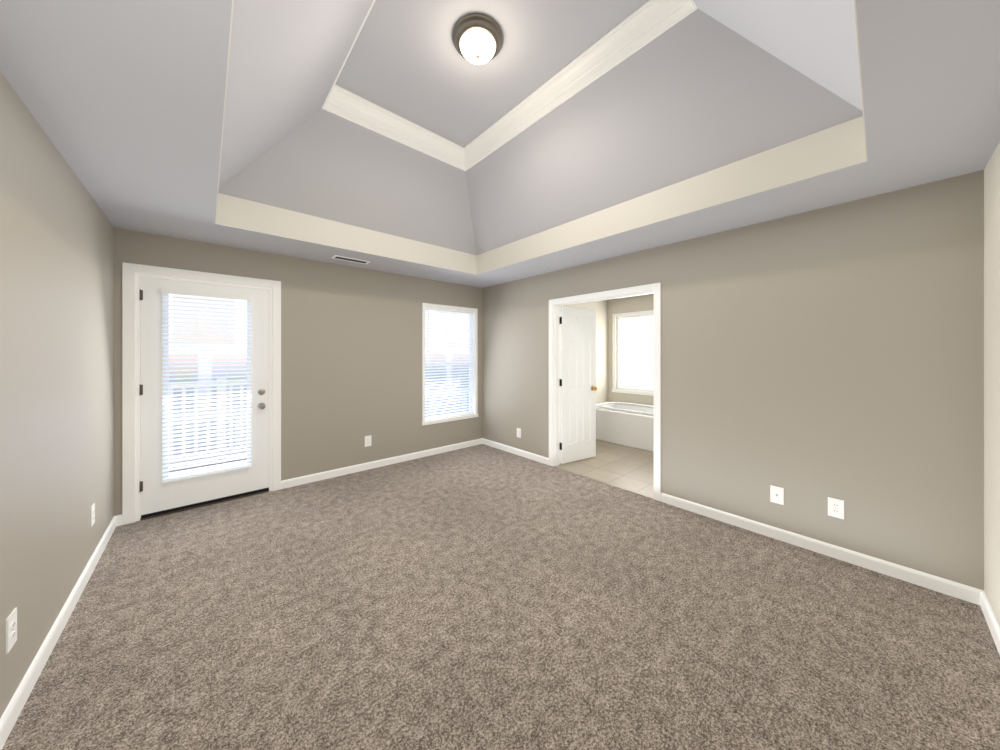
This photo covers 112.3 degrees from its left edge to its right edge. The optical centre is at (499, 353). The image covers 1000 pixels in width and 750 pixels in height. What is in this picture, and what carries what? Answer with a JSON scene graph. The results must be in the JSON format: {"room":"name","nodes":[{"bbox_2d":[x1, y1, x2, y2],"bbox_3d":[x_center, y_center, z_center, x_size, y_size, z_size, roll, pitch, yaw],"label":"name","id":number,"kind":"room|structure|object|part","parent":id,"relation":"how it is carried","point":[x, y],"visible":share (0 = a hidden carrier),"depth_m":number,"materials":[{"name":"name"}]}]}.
{"room":"empty bedroom","nodes":[
{"label":"empty bedroom","id":0,"kind":"room"},
{"bbox_2d":[0,71,113,717],"bbox_3d":[-1.666,0.192,0.958,0.120,2.440,4.635,0,0,-41],"label":"wall","id":1,"kind":"structure","parent":0,"point":[56,354],"depth_m":1.57,"materials":[{"name":"beige paint"}]},
{"bbox_2d":[6,607,16,653],"bbox_3d":[-1.865,1.057,1.283,0.008,0.128,0.080,0,0,-41],"label":"electrical outlet","id":2,"kind":"object","parent":1,"relation":"attached to","point":[11,629],"visible":1,"depth_m":1.27,"materials":[{"name":"white plastic"}]},
{"bbox_2d":[0,515,121,749],"bbox_3d":[-1.649,1.369,1.053,0.030,0.085,4.515,0,0,-41],"label":"baseboard","id":3,"kind":"structure","parent":1,"relation":"attached to","point":[12,712],"depth_m":1.56,"materials":[{"name":"white wood"}]},
{"bbox_2d":[91,503,94,526],"bbox_3d":[-2.680,1.062,2.210,0.008,0.128,0.080,0,0,-41],"label":"electrical outlet","id":4,"kind":"object","parent":1,"relation":"attached to","point":[92,514],"visible":1,"depth_m":2.20,"materials":[{"name":"white plastic"}]},
{"bbox_2d":[114,228,482,515],"bbox_3d":[-1.751,0.692,4.049,4.074,3.440,0.120,0,0,-41],"label":"wall","id":5,"kind":"structure","parent":0,"point":[351,358],"depth_m":3.86,"materials":[{"name":"beige paint"}]},
{"bbox_2d":[122,262,280,524],"bbox_3d":[-2.747,0.364,3.186,0.971,2.095,0.141,0,0,-41],"label":"door jamb","id":6,"kind":"structure","parent":5,"relation":"in","point":[138,396],"depth_m":2.85,"materials":[{"name":"white wood"}]},
{"bbox_2d":[140,277,268,514],"bbox_3d":[-2.698,0.372,3.126,0.906,2.040,0.115,0,0,-41],"label":"exterior door","id":7,"kind":"structure","parent":6,"relation":"attached to","point":[157,495],"depth_m":3.07,"materials":[{"name":"white"}]},
{"bbox_3d":[-3.035,0.315,2.838,0.019,1.710,0.012,0,0,-41],"label":"exterior door hinges","id":8,"kind":"part","parent":7,"relation":"part of","materials":[{"name":"grey metal"}]},
{"bbox_2d":[141,487,268,518],"bbox_3d":[-2.701,1.383,3.135,0.895,0.026,0.006,0,0,-41],"label":"threshold","id":9,"kind":"object","parent":7,"relation":"attached to","point":[199,504],"depth_m":3.09,"materials":[{"name":"black metal"}]},
{"bbox_3d":[-2.692,0.276,3.112,0.634,1.697,0.034,0,0,-41],"label":"exterior door blind rails","id":10,"kind":"part","parent":7,"relation":"part of","materials":[{"name":"white plastic"}]},
{"bbox_3d":[-2.704,0.272,3.130,0.636,1.686,0.010,0,0,-41],"label":"lite frame","id":11,"kind":"part","parent":7,"relation":"part of","materials":[{"name":"white"}]},
{"bbox_3d":[-2.389,0.461,3.367,0.064,0.203,0.070,0,0,-41],"label":"exterior door hardware","id":12,"kind":"part","parent":7,"relation":"part of","materials":[{"name":"silver metal"}]},
{"bbox_2d":[169,378,246,472],"bbox_3d":[-3.246,0.997,3.920,3.550,1.330,1.600,0,0,-41],"label":"balcony","id":13,"kind":"object","parent":5,"relation":"attached to","point":[207,387],"depth_m":4.34,"materials":[{"name":"beige wood"}]},
{"bbox_2d":[365,435,370,446],"bbox_3d":[-1.607,1.067,4.089,0.080,0.128,0.008,0,0,-41],"label":"electrical outlet","id":14,"kind":"object","parent":5,"relation":"attached to","point":[367,440],"visible":1,"depth_m":4.08,"materials":[{"name":"white plastic"}]},
{"bbox_2d":[281,438,483,488],"bbox_3d":[-1.274,1.369,4.379,2.682,0.085,0.014,0,0,-41],"label":"baseboard","id":15,"kind":"structure","parent":5,"relation":"attached to","point":[315,477],"depth_m":4.11,"materials":[{"name":"white wood"}]},
{"bbox_2d":[422,303,477,425],"bbox_3d":[-0.740,0.143,4.923,0.960,1.673,0.142,0,0,-41],"label":"window","id":16,"kind":"structure","parent":5,"relation":"in","point":[424,379],"depth_m":4.92,"materials":[{"name":"white"}]},
{"bbox_2d":[428,310,428,353],"bbox_3d":[-0.993,-0.299,4.646,0.009,0.610,0.009,0,0,-41],"label":"blind wand","id":17,"kind":"object","parent":16,"relation":"hanging from","point":[428,331],"visible":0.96,"depth_m":4.65,"materials":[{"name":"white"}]},
{"bbox_3d":[-0.731,0.139,4.912,0.851,1.577,0.041,0,0,-41],"label":"back window blind rails","id":18,"kind":"part","parent":16,"relation":"part of","materials":[{"name":"white plastic"}]},
{"bbox_3d":[-0.747,0.140,4.931,0.895,1.619,0.120,0,0,-41],"label":"window back sash","id":19,"kind":"part","parent":16,"relation":"part of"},
{"bbox_2d":[0,0,999,287],"bbox_3d":[-0.221,-1.153,2.308,4.074,0.251,4.755,0,0,-41],"label":"ceiling","id":20,"kind":"structure","parent":0,"point":[122,100],"depth_m":1.43,"materials":[{"name":"grey paint"}]},
{"bbox_2d":[215,0,233,223],"bbox_3d":[-1.123,-1.154,1.370,0.004,0.250,3.441,0,0,-41],"label":"trim","id":21,"kind":"structure","parent":20,"relation":"attached to","point":[219,196],"depth_m":1.58,"materials":[{"name":"white wood"}]},
{"bbox_2d":[218,194,474,273],"bbox_3d":[-1.279,-1.154,3.522,2.550,0.250,0.004,0,0,-41],"label":"trim","id":22,"kind":"structure","parent":20,"relation":"attached to","point":[236,212],"depth_m":3.23,"materials":[{"name":"white wood"}]},
{"bbox_2d":[331,255,369,263],"bbox_3d":[-1.627,-1.024,3.669,0.370,0.007,0.130,0,0,-41],"label":"ceiling vent","id":23,"kind":"object","parent":20,"relation":"in","point":[349,259],"visible":0.98,"depth_m":3.65,"materials":[{"name":"white metal"}]},
{"bbox_2d":[218,0,862,254],"bbox_3d":[-0.147,-1.687,2.228,2.602,0.815,3.441,0,0,-41],"label":"ceiling tray","id":24,"kind":"object","parent":20,"relation":"attached to","point":[707,86],"visible":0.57,"depth_m":2.33,"materials":[{"name":"grey paint"}]},
{"bbox_2d":[322,0,375,113],"bbox_3d":[-0.634,-1.998,1.800,0.066,0.191,2.201,0,0,-41],"label":"crown molding","id":25,"kind":"structure","parent":24,"relation":"attached to","point":[334,97],"depth_m":2.62,"materials":[{"name":"white wood"}]},
{"bbox_2d":[334,90,461,169],"bbox_3d":[-0.846,-1.998,3.036,1.200,0.191,0.066,0,0,-41],"label":"crown molding","id":26,"kind":"structure","parent":24,"relation":"attached to","point":[354,108],"depth_m":2.98,"materials":[{"name":"white wood"}]},
{"bbox_2d":[452,13,502,64],"bbox_3d":[-0.147,-2.018,2.228,0.336,0.152,0.336,0,0,-41],"label":"flush-mount ceiling light","id":27,"kind":"object","parent":24,"relation":"attached to","point":[477,38],"visible":1,"depth_m":2.15,"materials":[{"name":"white glass"}]},
{"bbox_2d":[462,0,697,170],"bbox_3d":[0.339,-1.998,2.655,0.066,0.191,2.201,0,0,-41],"label":"crown molding","id":28,"kind":"structure","parent":24,"relation":"attached to","point":[647,22],"depth_m":2.39,"materials":[{"name":"white wood"}]},
{"bbox_2d":[666,0,694,15],"bbox_3d":[0.565,-1.998,1.431,1.200,0.191,0.066,0,0,-41],"label":"crown molding","id":29,"kind":"structure","parent":24,"relation":"attached to","point":[679,6],"depth_m":1.90,"materials":[{"name":"white wood"}]},
{"bbox_2d":[475,119,858,274],"bbox_3d":[0.828,-1.154,3.085,0.004,0.250,3.441,0,0,-41],"label":"trim","id":30,"kind":"structure","parent":20,"relation":"attached to","point":[837,147],"depth_m":2.38,"materials":[{"name":"white wood"}]},
{"bbox_2d":[854,0,866,163],"bbox_3d":[0.991,-1.154,0.939,2.550,0.250,0.004,0,0,-41],"label":"trim","id":31,"kind":"structure","parent":20,"relation":"attached to","point":[859,122],"depth_m":1.80,"materials":[{"name":"white wood"}]},
{"bbox_2d":[2,444,999,749],"bbox_3d":[-0.266,1.462,2.269,3.954,0.100,4.755,0,0,-41],"label":"floor","id":32,"kind":"structure","parent":0,"point":[482,596],"depth_m":1.69,"materials":[{"name":"brown carpet"}]},
{"bbox_2d":[564,300,607,403],"bbox_3d":[1.129,0.192,5.679,2.405,2.440,0.120,0,0,-41],"label":"wall","id":33,"kind":"structure","parent":0,"point":[601,307],"depth_m":6.28,"materials":[{"name":"beige paint"}]},
{"bbox_2d":[554,439,653,498],"bbox_3d":[1.989,1.462,4.702,2.645,0.100,4.077,0,0,-41],"label":"floor","id":34,"kind":"structure","parent":0,"point":[628,468],"depth_m":4.16,"materials":[{"name":"beige tile"}]},
{"bbox_2d":[596,401,653,451],"bbox_3d":[2.278,1.144,5.442,0.968,0.535,1.728,0,0,-41],"label":"bathtub","id":35,"kind":"object","parent":34,"relation":"on","point":[627,424],"visible":0.38,"depth_m":5.19,"materials":[{"name":"white ceramic"}]},
{"bbox_2d":[608,294,653,405],"bbox_3d":[3.160,0.192,5.281,0.120,2.440,3.400,0,0,-41],"label":"wall","id":36,"kind":"structure","parent":0,"point":[633,304],"depth_m":6.21,"materials":[{"name":"beige paint"}]},
{"bbox_2d":[612,310,653,395],"bbox_3d":[2.591,-0.011,5.872,0.094,1.475,1.340,0,0,-41],"label":"window","id":37,"kind":"structure","parent":36,"relation":"in","point":[635,352],"depth_m":6.08,"materials":[{"name":"white glass"}]},
{"bbox_2d":[483,170,983,589],"bbox_3d":[1.304,0.692,3.568,0.120,3.440,4.635,0,0,-41],"label":"wall","id":38,"kind":"structure","parent":0,"point":[812,361],"depth_m":2.37,"materials":[{"name":"beige paint"}]},
{"bbox_2d":[484,439,548,464],"bbox_3d":[0.176,1.369,4.750,0.014,0.085,1.340,0,0,-41],"label":"baseboard","id":39,"kind":"structure","parent":38,"relation":"attached to","point":[532,456],"depth_m":4.65,"materials":[{"name":"white wood"}]},
{"bbox_2d":[517,428,520,437],"bbox_3d":[0.261,1.102,4.657,0.008,0.128,0.080,0,0,-41],"label":"electrical outlet","id":40,"kind":"object","parent":38,"relation":"attached to","point":[519,432],"visible":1,"depth_m":4.64,"materials":[{"name":"white plastic"}]},
{"bbox_2d":[549,283,660,500],"bbox_3d":[1.129,0.392,3.768,0.122,2.040,1.284,0,0,-41],"label":"door jamb","id":41,"kind":"structure","parent":38,"relation":"in","point":[556,384],"depth_m":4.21,"materials":[{"name":"white wood"}]},
{"bbox_2d":[560,306,596,463],"bbox_3d":[1.033,0.399,4.419,0.622,2.000,0.173,0,0,-32],"label":"door","id":42,"kind":"structure","parent":41,"relation":"attached to","point":[578,388],"depth_m":4.39,"materials":[{"name":"white wood"}]},
{"bbox_2d":[770,485,783,504],"bbox_3d":[2.106,1.077,2.553,0.014,0.128,0.080,0,0,-41],"label":"electrical outlet","id":43,"kind":"object","parent":38,"relation":"attached to","point":[776,494],"visible":1,"depth_m":2.55,"materials":[{"name":"white plastic"}]},
{"bbox_2d":[661,493,975,603],"bbox_3d":[2.112,1.369,2.548,0.014,0.085,1.736,0,0,-41],"label":"baseboard","id":44,"kind":"structure","parent":38,"relation":"attached to","point":[945,586],"depth_m":2.30,"materials":[{"name":"white wood"}]},
{"bbox_2d":[828,497,843,518],"bbox_3d":[2.318,1.067,2.316,0.008,0.128,0.080,0,0,-41],"label":"electrical outlet","id":45,"kind":"object","parent":38,"relation":"attached to","point":[836,508],"visible":1,"depth_m":2.31,"materials":[{"name":"white plastic"}]},
{"bbox_2d":[984,142,999,626],"bbox_3d":[1.309,0.192,0.568,3.834,2.440,0.120,0,0,-41],"label":"wall","id":46,"kind":"structure","parent":0,"point":[992,380],"depth_m":1.73,"materials":[{"name":"beige paint"}]},
{"bbox_2d":[976,588,999,654],"bbox_3d":[1.277,1.369,0.627,3.804,0.085,0.014,0,0,-41],"label":"baseboard","id":47,"kind":"structure","parent":46,"relation":"attached to","point":[981,598],"depth_m":1.73,"materials":[{"name":"white wood"}]},
{"label":"outside","id":48,"kind":"structure","parent":0,"visible":0},
{"bbox_2d":[169,294,468,463],"bbox_3d":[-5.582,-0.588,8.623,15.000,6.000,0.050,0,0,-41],"label":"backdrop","id":49,"kind":"structure","parent":48,"point":[199,336],"depth_m":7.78,"materials":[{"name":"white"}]}
]}

